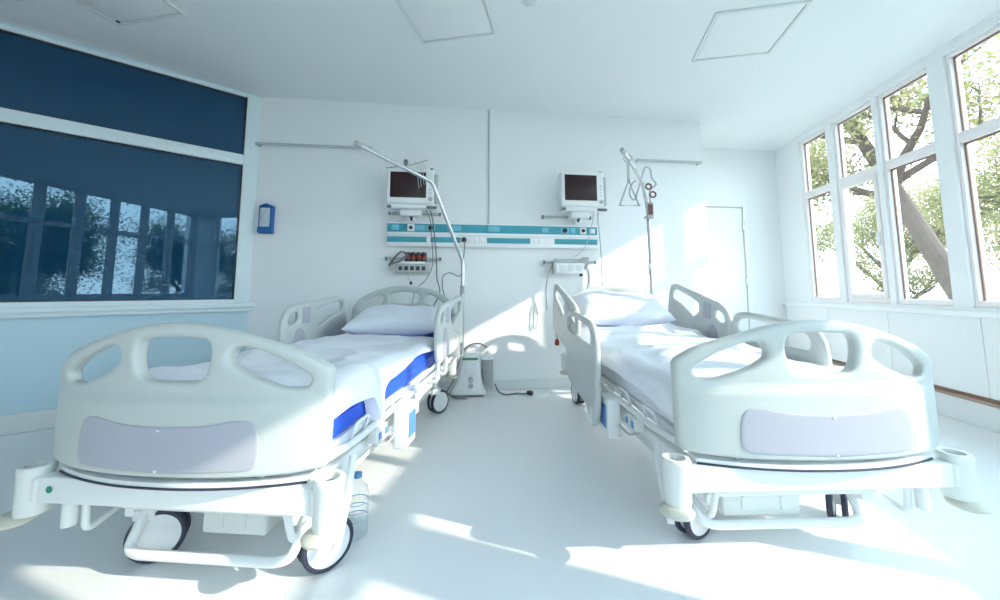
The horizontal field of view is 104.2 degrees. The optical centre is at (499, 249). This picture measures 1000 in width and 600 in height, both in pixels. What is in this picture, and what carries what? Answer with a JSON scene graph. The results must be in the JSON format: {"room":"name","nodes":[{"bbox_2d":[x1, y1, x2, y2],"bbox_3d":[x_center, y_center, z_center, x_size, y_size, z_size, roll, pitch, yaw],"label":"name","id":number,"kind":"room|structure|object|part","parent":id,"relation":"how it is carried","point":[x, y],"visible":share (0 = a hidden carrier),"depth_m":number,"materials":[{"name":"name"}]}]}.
{"room":"hospital room","nodes":[
{"label":"hospital room","id":0,"kind":"room"},
{"bbox_2d":[0,22,261,415],"bbox_3d":[-3.580,-0.182,2.785,3.120,2.930,0.120,5,-8,-42],"label":"wall","id":1,"kind":"structure","parent":0,"point":[33,351],"depth_m":2.91,"materials":[{"name":"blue paint"}]},
{"bbox_2d":[0,408,56,435],"bbox_3d":[-3.496,1.206,2.624,3.020,0.135,0.020,5,-8,-42],"label":"baseboard","id":2,"kind":"structure","parent":1,"relation":"attached to","point":[43,419],"depth_m":2.75,"materials":[{"name":"white plastic"}]},
{"bbox_2d":[0,303,255,318],"bbox_3d":[-3.473,0.440,2.700,3.050,0.075,0.055,5,-8,-42],"label":"trim","id":3,"kind":"structure","parent":1,"relation":"attached to","point":[21,312],"depth_m":3.08,"materials":[{"name":"white"}]},
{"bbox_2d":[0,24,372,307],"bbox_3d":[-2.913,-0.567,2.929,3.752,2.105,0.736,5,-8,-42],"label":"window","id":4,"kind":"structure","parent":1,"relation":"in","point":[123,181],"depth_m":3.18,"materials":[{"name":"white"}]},
{"bbox_3d":[-3.478,-0.268,2.837,2.630,1.288,0.008,5,-8,-42],"label":"pane","id":5,"kind":"part","parent":4,"relation":"part of","materials":[{"name":"clear glass"}]},
{"bbox_3d":[-3.478,-1.298,2.943,2.630,0.582,0.008,5,-8,-42],"label":"pane","id":6,"kind":"part","parent":4,"relation":"part of","materials":[{"name":"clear glass"}]},
{"bbox_3d":[-1.849,-1.038,3.900,1.110,0.036,0.058,1,-6,-7],"label":"wall rail","id":7,"kind":"part","parent":4,"relation":"part of","materials":[{"name":"white metal"}]},
{"bbox_2d":[246,97,708,380],"bbox_3d":[-0.125,-0.045,4.120,4.892,2.930,0.150,1,-6,-7],"label":"wall","id":8,"kind":"structure","parent":0,"point":[329,238],"depth_m":4.04,"materials":[{"name":"white paint"}]},
{"bbox_2d":[257,203,274,233],"bbox_3d":[-2.266,-0.307,3.771,0.132,0.290,0.061,1,-6,-7],"label":"holder","id":9,"kind":"object","parent":8,"relation":"attached to","point":[266,219],"visible":1,"depth_m":3.75,"materials":[{"name":"blue plastic"}]},
{"bbox_2d":[257,227,273,233],"bbox_3d":[-2.266,-0.190,3.759,0.132,0.055,0.061,1,-6,-7],"label":"tray","id":10,"kind":"object","parent":9,"relation":"on","point":[264,230],"depth_m":3.73,"materials":[{"name":"blue plastic"}]},
{"bbox_2d":[385,257,440,260],"bbox_3d":[-0.867,0.092,3.907,0.550,0.036,0.057,1,-6,-7],"label":"rail","id":11,"kind":"object","parent":8,"relation":"attached to","point":[386,258],"visible":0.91,"depth_m":3.87,"materials":[{"name":"grey metal"}]},
{"bbox_2d":[388,251,429,284],"bbox_3d":[-0.894,0.175,3.815,0.395,0.330,0.103,1,-6,-7],"label":"connector","id":12,"kind":"object","parent":11,"relation":"attached to","point":[414,262],"visible":1,"depth_m":3.81,"materials":[{"name":"grey plastic"}]},
{"bbox_2d":[395,264,429,272],"bbox_3d":[-0.865,0.179,3.836,0.330,0.085,0.067,1,-6,-7],"label":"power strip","id":13,"kind":"object","parent":12,"relation":"on","point":[399,268],"depth_m":3.80,"materials":[{"name":"grey plastic"}]},
{"bbox_2d":[400,261,425,263],"bbox_3d":[-0.859,0.127,3.836,0.250,0.020,0.075,1,-6,-7],"label":"shelf","id":14,"kind":"object","parent":12,"relation":"attached to","point":[406,262],"depth_m":3.80,"materials":[{"name":"white paint"}]},
{"bbox_2d":[389,211,440,215],"bbox_3d":[-0.862,-0.364,3.955,0.520,0.036,0.057,1,-6,-7],"label":"rail","id":15,"kind":"object","parent":8,"relation":"attached to","point":[390,212],"visible":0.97,"depth_m":3.95,"materials":[{"name":"grey metal"}]},
{"bbox_2d":[385,159,437,221],"bbox_3d":[-0.868,-0.588,3.835,0.506,0.597,0.216,1,-6,-7],"label":"patient monitor","id":16,"kind":"object","parent":15,"relation":"attached to","point":[408,193],"visible":0.93,"depth_m":3.75,"materials":[{"name":"white paint"}]},
{"bbox_3d":[-0.907,-0.839,3.784,0.408,0.107,0.012,1,-6,-7],"label":"hook arm","id":17,"kind":"part","parent":16,"relation":"part of","materials":[{"name":"grey metal"}]},
{"bbox_2d":[387,204,436,210],"bbox_3d":[-0.848,-0.414,3.811,0.474,0.040,0.210,0,-6,0],"label":"tray","id":18,"kind":"object","parent":16,"relation":"on","point":[402,207],"depth_m":3.75,"materials":[{"name":"grey plastic"}]},
{"bbox_2d":[412,210,432,302],"bbox_3d":[-0.757,0.076,3.871,0.120,0.918,0.222,6,-8,-44],"label":"cable","id":19,"kind":"object","parent":16,"relation":"hanging from","point":[426,210],"visible":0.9,"depth_m":3.86,"materials":[{"name":"grey plastic"}]},
{"bbox_2d":[430,210,439,305],"bbox_3d":[-0.666,0.085,3.853,0.067,0.942,0.190,-3,-7,27],"label":"cable","id":20,"kind":"object","parent":16,"relation":"hanging from","point":[430,210],"visible":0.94,"depth_m":3.87,"materials":[{"name":"grey plastic"}]},
{"bbox_2d":[488,110,489,223],"bbox_3d":[-0.116,-0.887,4.124,0.015,1.253,0.014,0,-6,0],"label":"cable conduit","id":21,"kind":"object","parent":8,"relation":"attached to","point":[489,110],"visible":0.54,"depth_m":4.11,"materials":[{"name":"grey plastic"}]},
{"bbox_2d":[386,222,597,249],"bbox_3d":[-0.046,-0.144,4.014,2.180,0.245,0.097,1,-6,-7],"label":"panel","id":22,"kind":"object","parent":8,"relation":"attached to","point":[399,234],"visible":0.99,"depth_m":3.99,"materials":[{"name":"white paint"}]},
{"bbox_3d":[-0.892,-0.224,3.896,0.070,0.070,0.006,1,-6,-7],"label":"socket plate","id":23,"kind":"part","parent":22,"relation":"part of","materials":[{"name":"white plastic"}]},
{"bbox_2d":[442,240,464,295],"bbox_3d":[-0.465,0.218,3.883,0.227,0.642,0.057,0,-6,0],"label":"cable","id":24,"kind":"object","parent":22,"relation":"hanging from","point":[464,240],"visible":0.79,"depth_m":3.89,"materials":[{"name":"grey plastic"}]},
{"bbox_2d":[438,378,606,391],"bbox_3d":[-0.040,1.355,3.904,4.742,0.100,0.015,1,-6,-7],"label":"baseboard","id":25,"kind":"structure","parent":8,"relation":"attached to","point":[544,383],"depth_m":3.93,"materials":[{"name":"white plastic"}]},
{"bbox_2d":[533,303,537,328],"bbox_3d":[0.365,0.684,4.011,0.054,0.264,0.008,1,-6,-7],"label":"cable","id":26,"kind":"object","parent":8,"relation":"attached to","point":[535,303],"visible":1,"depth_m":4.01,"materials":[{"name":"grey plastic"}]},
{"bbox_2d":[542,215,590,219],"bbox_3d":[0.706,-0.344,4.149,0.540,0.036,0.057,1,-6,-7],"label":"rail","id":27,"kind":"object","parent":8,"relation":"attached to","point":[543,216],"visible":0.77,"depth_m":4.12,"materials":[{"name":"grey metal"}]},
{"bbox_2d":[558,171,606,223],"bbox_3d":[0.849,-0.549,4.047,0.485,0.524,0.214,1,-6,-7],"label":"patient monitor","id":28,"kind":"object","parent":27,"relation":"attached to","point":[580,194],"visible":1,"depth_m":3.96,"materials":[{"name":"white paint"}]},
{"bbox_2d":[559,206,606,213],"bbox_3d":[0.858,-0.414,4.028,0.460,0.036,0.150,1,-6,-7],"label":"tray","id":29,"kind":"object","parent":28,"relation":"on","point":[564,209],"depth_m":3.97,"materials":[{"name":"grey plastic"}]},
{"bbox_2d":[575,212,593,256],"bbox_3d":[0.884,-0.157,4.061,0.208,0.466,0.087,-2,-6,19],"label":"cable","id":30,"kind":"object","parent":28,"relation":"hanging from","point":[593,212],"visible":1,"depth_m":4.07,"materials":[{"name":"grey plastic"}]},
{"bbox_2d":[597,212,602,285],"bbox_3d":[1.043,0.064,4.053,0.028,0.900,0.221,-3,-6,24],"label":"cable","id":31,"kind":"object","parent":28,"relation":"hanging from","point":[597,212],"visible":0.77,"depth_m":4.09,"materials":[{"name":"grey plastic"}]},
{"bbox_2d":[543,260,595,263],"bbox_3d":[0.730,0.132,4.103,0.570,0.036,0.057,1,-6,-7],"label":"rail","id":32,"kind":"object","parent":8,"relation":"attached to","point":[544,261],"visible":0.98,"depth_m":4.06,"materials":[{"name":"grey metal"}]},
{"bbox_2d":[552,257,588,276],"bbox_3d":[0.726,0.174,4.020,0.372,0.201,0.099,1,-6,-7],"label":"power strip","id":33,"kind":"object","parent":32,"relation":"attached to","point":[558,265],"visible":1,"depth_m":4.00,"materials":[{"name":"white paint"}]},
{"bbox_2d":[546,265,551,308],"bbox_3d":[0.506,0.383,3.999,0.076,0.455,0.043,-4,-7,35],"label":"cable","id":34,"kind":"object","parent":33,"relation":"hanging from","point":[551,265],"visible":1,"depth_m":4.00,"materials":[{"name":"grey plastic"}]},
{"bbox_3d":[0.552,0.182,4.010,0.025,0.125,0.070,1,-6,-7],"label":"plate","id":35,"kind":"part","parent":33,"relation":"part of","materials":[{"name":"grey plastic"}]},
{"bbox_3d":[0.644,0.184,3.979,0.070,0.065,0.004,1,-6,-7],"label":"plate","id":36,"kind":"part","parent":33,"relation":"part of","materials":[{"name":"white plastic"}]},
{"bbox_3d":[0.729,0.185,3.989,0.070,0.065,0.004,1,-6,-7],"label":"plate","id":37,"kind":"part","parent":33,"relation":"part of","materials":[{"name":"white plastic"}]},
{"bbox_3d":[0.813,0.186,4.000,0.070,0.065,0.004,1,-6,-7],"label":"plate","id":38,"kind":"part","parent":33,"relation":"part of","materials":[{"name":"white plastic"}]},
{"bbox_2d":[586,267,589,288],"bbox_3d":[0.893,0.349,4.053,0.087,0.377,0.062,0,-6,0],"label":"cable","id":39,"kind":"object","parent":33,"relation":"hanging from","point":[586,267],"visible":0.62,"depth_m":4.05,"materials":[{"name":"grey plastic"}]},
{"bbox_2d":[635,158,701,164],"bbox_3d":[1.891,-0.990,4.363,0.770,0.036,0.058,1,-6,-7],"label":"wall rail","id":40,"kind":"object","parent":8,"relation":"attached to","point":[638,159],"visible":1,"depth_m":4.34,"materials":[{"name":"grey metal"}]},
{"bbox_2d":[0,388,999,599],"bbox_3d":[-0.400,1.233,1.633,9.600,0.120,8.300,0,-6,0],"label":"floor","id":41,"kind":"structure","parent":0,"point":[494,495],"depth_m":1.57,"materials":[{"name":"plastic"}]},
{"bbox_2d":[0,286,462,573],"bbox_3d":[-0.993,0.728,2.387,1.191,1.038,2.378,-1,-6,5],"label":"hospital bed","id":42,"kind":"object","parent":41,"relation":"on","point":[237,447],"visible":0.88,"depth_m":1.26,"materials":[{"name":"grey plastic"}]},
{"bbox_3d":[-1.577,0.806,1.319,0.099,0.154,0.098,-1,-6,5],"label":"bumper post","id":43,"kind":"part","parent":42,"relation":"part of","materials":[{"name":"white plastic"}]},
{"bbox_3d":[-1.427,0.920,1.400,0.034,0.120,0.176,0,-6,-4],"label":"brake lever","id":44,"kind":"part","parent":42,"relation":"part of","materials":[{"name":"silver metal"}]},
{"bbox_3d":[-1.066,0.615,1.228,0.624,0.157,0.034,-1,-6,5],"label":"insert panel","id":45,"kind":"part","parent":42,"relation":"part of","materials":[{"name":"grey plastic"}]},
{"bbox_3d":[-1.060,0.741,1.279,0.880,0.017,0.144,-1,-6,5],"label":"footboard rail","id":46,"kind":"part","parent":42,"relation":"part of","materials":[{"name":"silver metal"}]},
{"bbox_3d":[-1.061,0.481,1.299,1.000,0.476,0.142,-1,-6,5],"label":"footboard","id":47,"kind":"part","parent":42,"relation":"part of","materials":[{"name":"grey plastic"}]},
{"bbox_3d":[-0.675,0.913,1.336,0.034,0.120,0.176,-1,-6,14],"label":"brake lever","id":48,"kind":"part","parent":42,"relation":"part of","materials":[{"name":"silver metal"}]},
{"bbox_3d":[-1.428,0.589,3.035,0.038,0.448,0.912,-1,-6,5],"label":"head rail","id":49,"kind":"part","parent":42,"relation":"part of","materials":[{"name":"grey plastic"}]},
{"bbox_3d":[-0.543,0.797,1.231,0.099,0.154,0.098,-1,-6,5],"label":"bumper post","id":50,"kind":"part","parent":42,"relation":"part of","materials":[{"name":"white plastic"}]},
{"bbox_3d":[-0.556,0.902,1.408,0.038,0.246,0.194,1,-6,-5],"label":"pedal rod","id":51,"kind":"part","parent":42,"relation":"part of","materials":[{"name":"silver metal"}]},
{"bbox_2d":[332,333,434,438],"bbox_3d":[-0.956,0.715,2.395,0.892,0.181,2.110,-1,-6,5],"label":"mattress","id":52,"kind":"object","parent":42,"relation":"on","point":[421,362],"visible":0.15,"depth_m":2.05,"materials":[{"name":"blue fabric"}]},
{"bbox_2d":[148,334,433,420],"bbox_3d":[-0.975,0.668,2.177,0.987,0.263,1.605,-1,-6,5],"label":"quilt","id":53,"kind":"object","parent":52,"relation":"on","point":[364,364],"visible":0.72,"depth_m":1.77,"materials":[{"name":"white fabric"}]},
{"bbox_2d":[342,304,437,336],"bbox_3d":[-0.844,0.583,3.226,0.750,0.255,0.449,0,-6,2],"label":"pillow","id":54,"kind":"object","parent":52,"relation":"on","point":[388,319],"visible":0.84,"depth_m":3.03,"materials":[{"name":"white fabric"}]},
{"bbox_3d":[-0.507,0.829,2.354,0.037,0.050,2.123,-1,-6,5],"label":"accessory rail","id":55,"kind":"part","parent":42,"relation":"part of","materials":[{"name":"silver metal"}]},
{"bbox_3d":[-0.869,0.592,3.518,0.956,0.537,0.096,-1,-6,5],"label":"headboard","id":56,"kind":"part","parent":42,"relation":"part of","materials":[{"name":"grey plastic"}]},
{"bbox_2d":[353,140,464,354],"bbox_3d":[-0.679,0.060,3.193,0.137,1.708,1.107,-6,-8,44],"label":"pole","id":57,"kind":"object","parent":42,"relation":"attached to","point":[356,143],"visible":0.98,"depth_m":3.37,"materials":[{"name":"silver metal"}]},
{"bbox_3d":[-0.463,0.830,2.753,0.076,0.216,0.067,-1,-6,5],"label":"rail arm","id":58,"kind":"part","parent":42,"relation":"part of","materials":[{"name":"silver metal"}]},
{"bbox_3d":[-0.442,0.856,3.001,0.076,0.216,0.067,-1,-6,5],"label":"rail arm","id":59,"kind":"part","parent":42,"relation":"part of","materials":[{"name":"silver metal"}]},
{"bbox_3d":[-0.391,0.592,3.066,0.038,0.448,0.912,-1,-6,5],"label":"head rail","id":60,"kind":"part","parent":42,"relation":"part of","materials":[{"name":"grey plastic"}]},
{"bbox_3d":[-0.435,1.025,3.458,0.099,0.154,0.098,-1,-6,5],"label":"bumper post","id":61,"kind":"part","parent":42,"relation":"part of","materials":[{"name":"white plastic"}]},
{"bbox_2d":[348,471,368,530],"bbox_3d":[-0.591,1.046,1.603,0.095,0.244,0.095,0,-6,0],"label":"plastic bottle","id":62,"kind":"object","parent":41,"relation":"on","point":[358,474],"visible":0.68,"depth_m":1.60,"materials":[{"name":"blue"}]},
{"bbox_2d":[451,345,493,396],"bbox_3d":[-0.266,1.158,3.767,0.407,0.464,0.220,0,-6,-3],"label":"suction machine","id":63,"kind":"object","parent":41,"relation":"on","point":[475,375],"visible":0.94,"depth_m":3.69,"materials":[{"name":"white paint"}]},
{"bbox_2d":[446,356,466,399],"bbox_3d":[-0.423,1.188,3.627,0.247,0.372,0.152,0,-6,0],"label":"cable","id":64,"kind":"object","parent":63,"relation":"attached to","point":[460,356],"visible":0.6,"depth_m":3.56,"materials":[{"name":"grey plastic"}]},
{"bbox_3d":[-0.278,1.127,3.687,0.105,0.090,0.026,0,-6,-3],"label":"plate","id":65,"kind":"part","parent":63,"relation":"part of","materials":[{"name":"white plastic"}]},
{"bbox_3d":[-0.280,0.968,3.791,0.156,0.082,0.026,0,-6,-3],"label":"handle","id":66,"kind":"part","parent":63,"relation":"part of","materials":[{"name":"white paint"}]},
{"bbox_2d":[464,343,486,349],"bbox_3d":[-0.250,0.938,3.724,0.248,0.101,0.040,0,-6,-2],"label":"cable","id":67,"kind":"object","parent":63,"relation":"attached to","point":[472,343],"visible":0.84,"depth_m":3.71,"materials":[{"name":"grey plastic"}]},
{"bbox_2d":[481,351,493,384],"bbox_3d":[-0.124,1.134,3.762,0.124,0.310,0.124,0,-6,0],"label":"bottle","id":68,"kind":"object","parent":63,"relation":"on","point":[487,358],"depth_m":3.71,"materials":[{"name":"white paint"}]},
{"bbox_2d":[494,383,532,395],"bbox_3d":[0.131,1.336,3.731,0.374,0.105,0.073,-1,-6,7],"label":"power cord","id":69,"kind":"object","parent":41,"relation":"on","point":[529,392],"visible":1,"depth_m":3.71,"materials":[{"name":"grey plastic"}]},
{"bbox_2d":[553,284,993,539],"bbox_3d":[1.085,0.732,2.509,1.202,1.056,2.394,0,-6,-2],"label":"hospital bed","id":70,"kind":"object","parent":41,"relation":"on","point":[759,436],"visible":0.81,"depth_m":1.38,"materials":[{"name":"grey plastic"}]},
{"bbox_3d":[0.615,1.040,3.603,0.099,0.154,0.098,0,-6,-2],"label":"bumper post","id":71,"kind":"part","parent":70,"relation":"part of","materials":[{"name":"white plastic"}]},
{"bbox_3d":[0.517,0.536,3.104,0.038,0.547,0.917,0,-6,-2],"label":"head rail","id":72,"kind":"part","parent":70,"relation":"part of","materials":[{"name":"grey plastic"}]},
{"bbox_3d":[0.522,0.714,2.502,0.038,0.625,0.770,0,-6,-2],"label":"foot rail","id":73,"kind":"part","parent":70,"relation":"part of","materials":[{"name":"grey plastic"}]},
{"bbox_3d":[1.050,0.605,3.643,0.956,0.537,0.096,0,-6,-2],"label":"headboard","id":74,"kind":"part","parent":70,"relation":"part of","materials":[{"name":"grey plastic"}]},
{"bbox_3d":[0.638,0.844,2.497,0.037,0.050,2.123,0,-6,-2],"label":"accessory rail","id":75,"kind":"part","parent":70,"relation":"part of","materials":[{"name":"silver metal"}]},
{"bbox_2d":[581,322,675,424],"bbox_3d":[1.097,0.662,2.525,0.875,0.313,2.110,0,-6,-2],"label":"mattress","id":76,"kind":"object","parent":70,"relation":"on","point":[612,375],"visible":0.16,"depth_m":2.05,"materials":[{"name":"white fabric"}]},
{"bbox_2d":[572,291,675,325],"bbox_3d":[1.034,0.493,3.334,0.764,0.289,0.455,0,-6,-2],"label":"pillow","id":77,"kind":"object","parent":76,"relation":"on","point":[607,308],"visible":0.99,"depth_m":3.16,"materials":[{"name":"white fabric"}]},
{"bbox_2d":[581,324,844,416],"bbox_3d":[1.105,0.615,2.291,0.989,0.219,1.575,0,-6,-2],"label":"quilt","id":78,"kind":"object","parent":76,"relation":"on","point":[642,356],"visible":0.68,"depth_m":2.02,"materials":[{"name":"white fabric"}]},
{"bbox_2d":[620,148,653,295],"bbox_3d":[1.266,0.050,3.493,0.077,1.788,0.763,-4,-7,36],"label":"pole","id":79,"kind":"object","parent":70,"relation":"attached to","point":[622,150],"visible":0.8,"depth_m":3.74,"materials":[{"name":"silver metal"}]},
{"bbox_2d":[619,154,639,205],"bbox_3d":[1.108,-0.604,3.349,0.191,0.459,0.023,0,-6,-2],"label":"grip","id":80,"kind":"object","parent":79,"relation":"hanging from","point":[628,164],"visible":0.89,"depth_m":3.34,"materials":[{"name":"grey"}]},
{"bbox_3d":[1.108,-0.493,3.338,0.191,0.236,0.023,0,-6,-2],"label":"handle","id":81,"kind":"part","parent":80,"relation":"part of","materials":[{"name":"grey"}]},
{"bbox_2d":[629,166,656,220],"bbox_3d":[1.309,-0.507,3.519,0.314,0.477,0.125,4,-7,-37],"label":"wired remote control","id":82,"kind":"object","parent":79,"relation":"attached to","point":[649,205],"visible":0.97,"depth_m":3.56,"materials":[{"name":"grey plastic"}]},
{"bbox_3d":[1.297,-0.593,3.504,0.284,0.311,0.109,3,-7,-29],"label":"curly cord","id":83,"kind":"part","parent":82,"relation":"part of","materials":[{"name":"grey plastic"}]},
{"bbox_3d":[0.646,0.917,1.549,0.038,0.246,0.194,-1,-6,8],"label":"pedal rod","id":84,"kind":"part","parent":70,"relation":"part of","materials":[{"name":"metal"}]},
{"bbox_3d":[0.625,0.811,1.373,0.099,0.154,0.098,0,-6,-2],"label":"bumper post","id":85,"kind":"part","parent":70,"relation":"part of","materials":[{"name":"white plastic"}]},
{"bbox_3d":[1.587,0.541,3.148,0.038,0.547,0.917,0,-6,-2],"label":"head rail","id":86,"kind":"part","parent":70,"relation":"part of","materials":[{"name":"grey plastic"}]},
{"bbox_3d":[0.762,0.927,1.472,0.034,0.120,0.176,1,-6,-11],"label":"brake lever","id":87,"kind":"part","parent":70,"relation":"part of","materials":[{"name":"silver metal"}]},
{"bbox_3d":[1.631,0.694,2.310,0.038,0.625,0.770,0,-6,-2],"label":"foot rail","id":88,"kind":"part","parent":70,"relation":"part of","materials":[{"name":"grey plastic"}]},
{"bbox_3d":[1.143,0.493,1.418,1.000,0.476,0.142,0,-6,-2],"label":"footboard","id":89,"kind":"part","parent":70,"relation":"part of","materials":[{"name":"grey plastic"}]},
{"bbox_3d":[1.143,0.753,1.399,0.880,0.017,0.144,0,-6,-2],"label":"footboard rail","id":90,"kind":"part","parent":70,"relation":"part of","materials":[{"name":"silver metal"}]},
{"bbox_3d":[1.146,0.628,1.347,0.624,0.157,0.034,0,-6,-2],"label":"insert panel","id":91,"kind":"part","parent":70,"relation":"part of","materials":[{"name":"grey plastic"}]},
{"bbox_3d":[1.515,0.930,1.503,0.034,0.120,0.176,-1,-6,6],"label":"brake lever","id":92,"kind":"part","parent":70,"relation":"part of","materials":[{"name":"silver metal"}]},
{"bbox_3d":[1.661,0.816,1.416,0.099,0.154,0.098,0,-6,-2],"label":"bumper post","id":93,"kind":"part","parent":70,"relation":"part of","materials":[{"name":"white plastic"}]},
{"bbox_2d":[0,0,999,150],"bbox_3d":[-0.365,-1.828,1.826,8.770,0.150,7.580,0,-6,0],"label":"ceiling","id":94,"kind":"structure","parent":0,"point":[605,58],"depth_m":3.22,"materials":[{"name":"white paint"}]},
{"bbox_2d":[74,0,185,25],"bbox_3d":[-2.554,-1.675,2.498,0.595,0.016,0.595,-1,-6,11],"label":"ceiling hatch","id":95,"kind":"object","parent":94,"relation":"attached to","point":[118,12],"visible":1,"depth_m":2.69,"materials":[{"name":"white plastic"}]},
{"bbox_2d":[395,0,496,43],"bbox_3d":[-0.374,-1.655,2.706,0.595,0.014,0.595,-1,-6,11],"label":"recessed light","id":96,"kind":"object","parent":94,"relation":"in","point":[436,21],"visible":1,"depth_m":2.78,"materials":[{"name":"white plastic"}]},
{"bbox_2d":[521,0,538,6],"bbox_3d":[0.200,-1.654,2.582,0.124,0.040,0.124,0,-6,0],"label":"smoke detector","id":97,"kind":"object","parent":94,"relation":"attached to","point":[528,3],"visible":1,"depth_m":2.58,"materials":[{"name":"white plastic"}]},
{"bbox_2d":[692,0,812,61],"bbox_3d":[1.856,-1.631,2.946,0.595,0.014,0.595,-1,-6,11],"label":"recessed light","id":98,"kind":"object","parent":94,"relation":"in","point":[753,31],"visible":1,"depth_m":2.90,"materials":[{"name":"white plastic"}]},
{"bbox_2d":[701,148,788,344],"bbox_3d":[3.088,0.074,5.282,2.000,2.930,0.150,1,-6,-7],"label":"wall","id":99,"kind":"structure","parent":0,"point":[748,177],"depth_m":5.30,"materials":[{"name":"white paint"}]},
{"bbox_2d":[704,202,753,330],"bbox_3d":[2.792,0.439,5.114,1.120,2.170,0.034,1,-6,-7],"label":"door","id":100,"kind":"structure","parent":99,"relation":"in","point":[728,257],"depth_m":5.18,"materials":[{"name":"white paint"}]},
{"bbox_2d":[775,10,999,312],"bbox_3d":[3.413,-0.279,1.840,0.105,2.930,8.200,-1,-6,8],"label":"window frame","id":101,"kind":"structure","parent":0,"point":[789,175],"depth_m":3.64,"materials":[{"name":"white paint"}]},
{"bbox_2d":[800,128,839,301],"bbox_3d":[3.800,-0.396,4.574,0.080,1.980,0.490,-1,-6,8],"label":"window","id":102,"kind":"structure","parent":101,"relation":"in","point":[809,194],"depth_m":4.75,"materials":[{"name":"white"}]},
{"bbox_2d":[833,101,890,303],"bbox_3d":[3.694,-0.458,3.966,0.120,1.980,0.550,-1,-6,8],"label":"window","id":103,"kind":"structure","parent":101,"relation":"in","point":[845,182],"depth_m":4.09,"materials":[{"name":"white"}]},
{"bbox_3d":[3.682,-0.120,3.933,0.044,1.200,0.490,-1,-6,8],"label":"sash","id":104,"kind":"part","parent":103,"relation":"part of","materials":[{"name":"white"}]},
{"bbox_3d":[3.617,-0.107,3.716,0.026,0.130,0.022,-1,-6,8],"label":"handle","id":105,"kind":"part","parent":103,"relation":"part of","materials":[{"name":"white paint"}]},
{"bbox_2d":[782,301,999,318],"bbox_3d":[3.316,0.343,1.603,0.080,0.045,7.330,-1,-6,8],"label":"trim","id":106,"kind":"structure","parent":101,"relation":"attached to","point":[962,313],"depth_m":3.35,"materials":[{"name":"white paint"}]},
{"bbox_2d":[786,305,999,400],"bbox_3d":[3.322,0.649,1.598,0.034,0.565,7.196,-1,-6,8],"label":"wall","id":107,"kind":"structure","parent":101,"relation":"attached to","point":[964,352],"depth_m":3.14,"materials":[{"name":"white paint"}]},
{"bbox_2d":[877,68,953,305],"bbox_3d":[3.632,-0.518,3.381,0.080,1.980,0.527,-1,-6,8],"label":"window","id":108,"kind":"structure","parent":101,"relation":"in","point":[891,163],"depth_m":3.56,"materials":[{"name":"white"}]},
{"bbox_2d":[832,364,999,433],"bbox_3d":[3.327,1.073,1.532,0.020,0.178,7.240,-1,-6,8],"label":"baseboard","id":109,"kind":"structure","parent":101,"relation":"attached to","point":[983,416],"depth_m":2.91,"materials":[{"name":"white paint"}]},
{"bbox_2d":[832,359,999,408],"bbox_3d":[3.322,0.971,1.543,0.030,0.027,7.240,-1,-6,8],"label":"trim","id":110,"kind":"structure","parent":101,"relation":"attached to","point":[992,404],"depth_m":2.94,"materials":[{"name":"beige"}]},
{"bbox_2d":[945,24,999,307],"bbox_3d":[3.541,-0.584,2.734,0.080,1.980,0.515,-1,-6,8],"label":"window","id":111,"kind":"structure","parent":101,"relation":"in","point":[964,136],"depth_m":2.94,"materials":[{"name":"white"}]},
{"label":"outside","id":112,"kind":"structure","parent":0,"visible":0},
{"bbox_3d":[7.500,2.263,-0.232,75.000,0.150,80.000,0,-6,0],"label":"ground","id":113,"kind":"structure","parent":112,"visible":0},
{"bbox_2d":[808,122,925,291],"bbox_3d":[8.946,-0.910,14.094,10.684,9.645,10.556,0,-6,3],"label":"tree","id":114,"kind":"object","parent":113,"relation":"on","point":[820,139],"visible":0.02,"depth_m":13.13,"materials":[{"name":"green plant"}]},
{"bbox_2d":[808,34,999,299],"bbox_3d":[6.022,-1.168,6.743,5.660,8.216,6.355,3,-7,-28],"label":"tree","id":115,"kind":"object","parent":113,"relation":"on","point":[933,251],"visible":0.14,"depth_m":6.17,"materials":[{"name":"green plant"}]},
{"bbox_2d":[815,156,999,298],"bbox_3d":[21.420,-0.260,20.435,10.556,9.645,10.684,1,-6,-7],"label":"tree","id":116,"kind":"object","parent":113,"relation":"on","point":[913,253],"visible":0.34,"depth_m":20.06,"materials":[{"name":"green plant"}]},
{"bbox_2d":[857,88,999,286],"bbox_3d":[16.193,-0.939,11.371,8.742,8.755,8.761,-1,-6,11],"label":"tree","id":117,"kind":"object","parent":113,"relation":"on","point":[988,192],"visible":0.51,"depth_m":12.14,"materials":[{"name":"green plant"}]}
]}

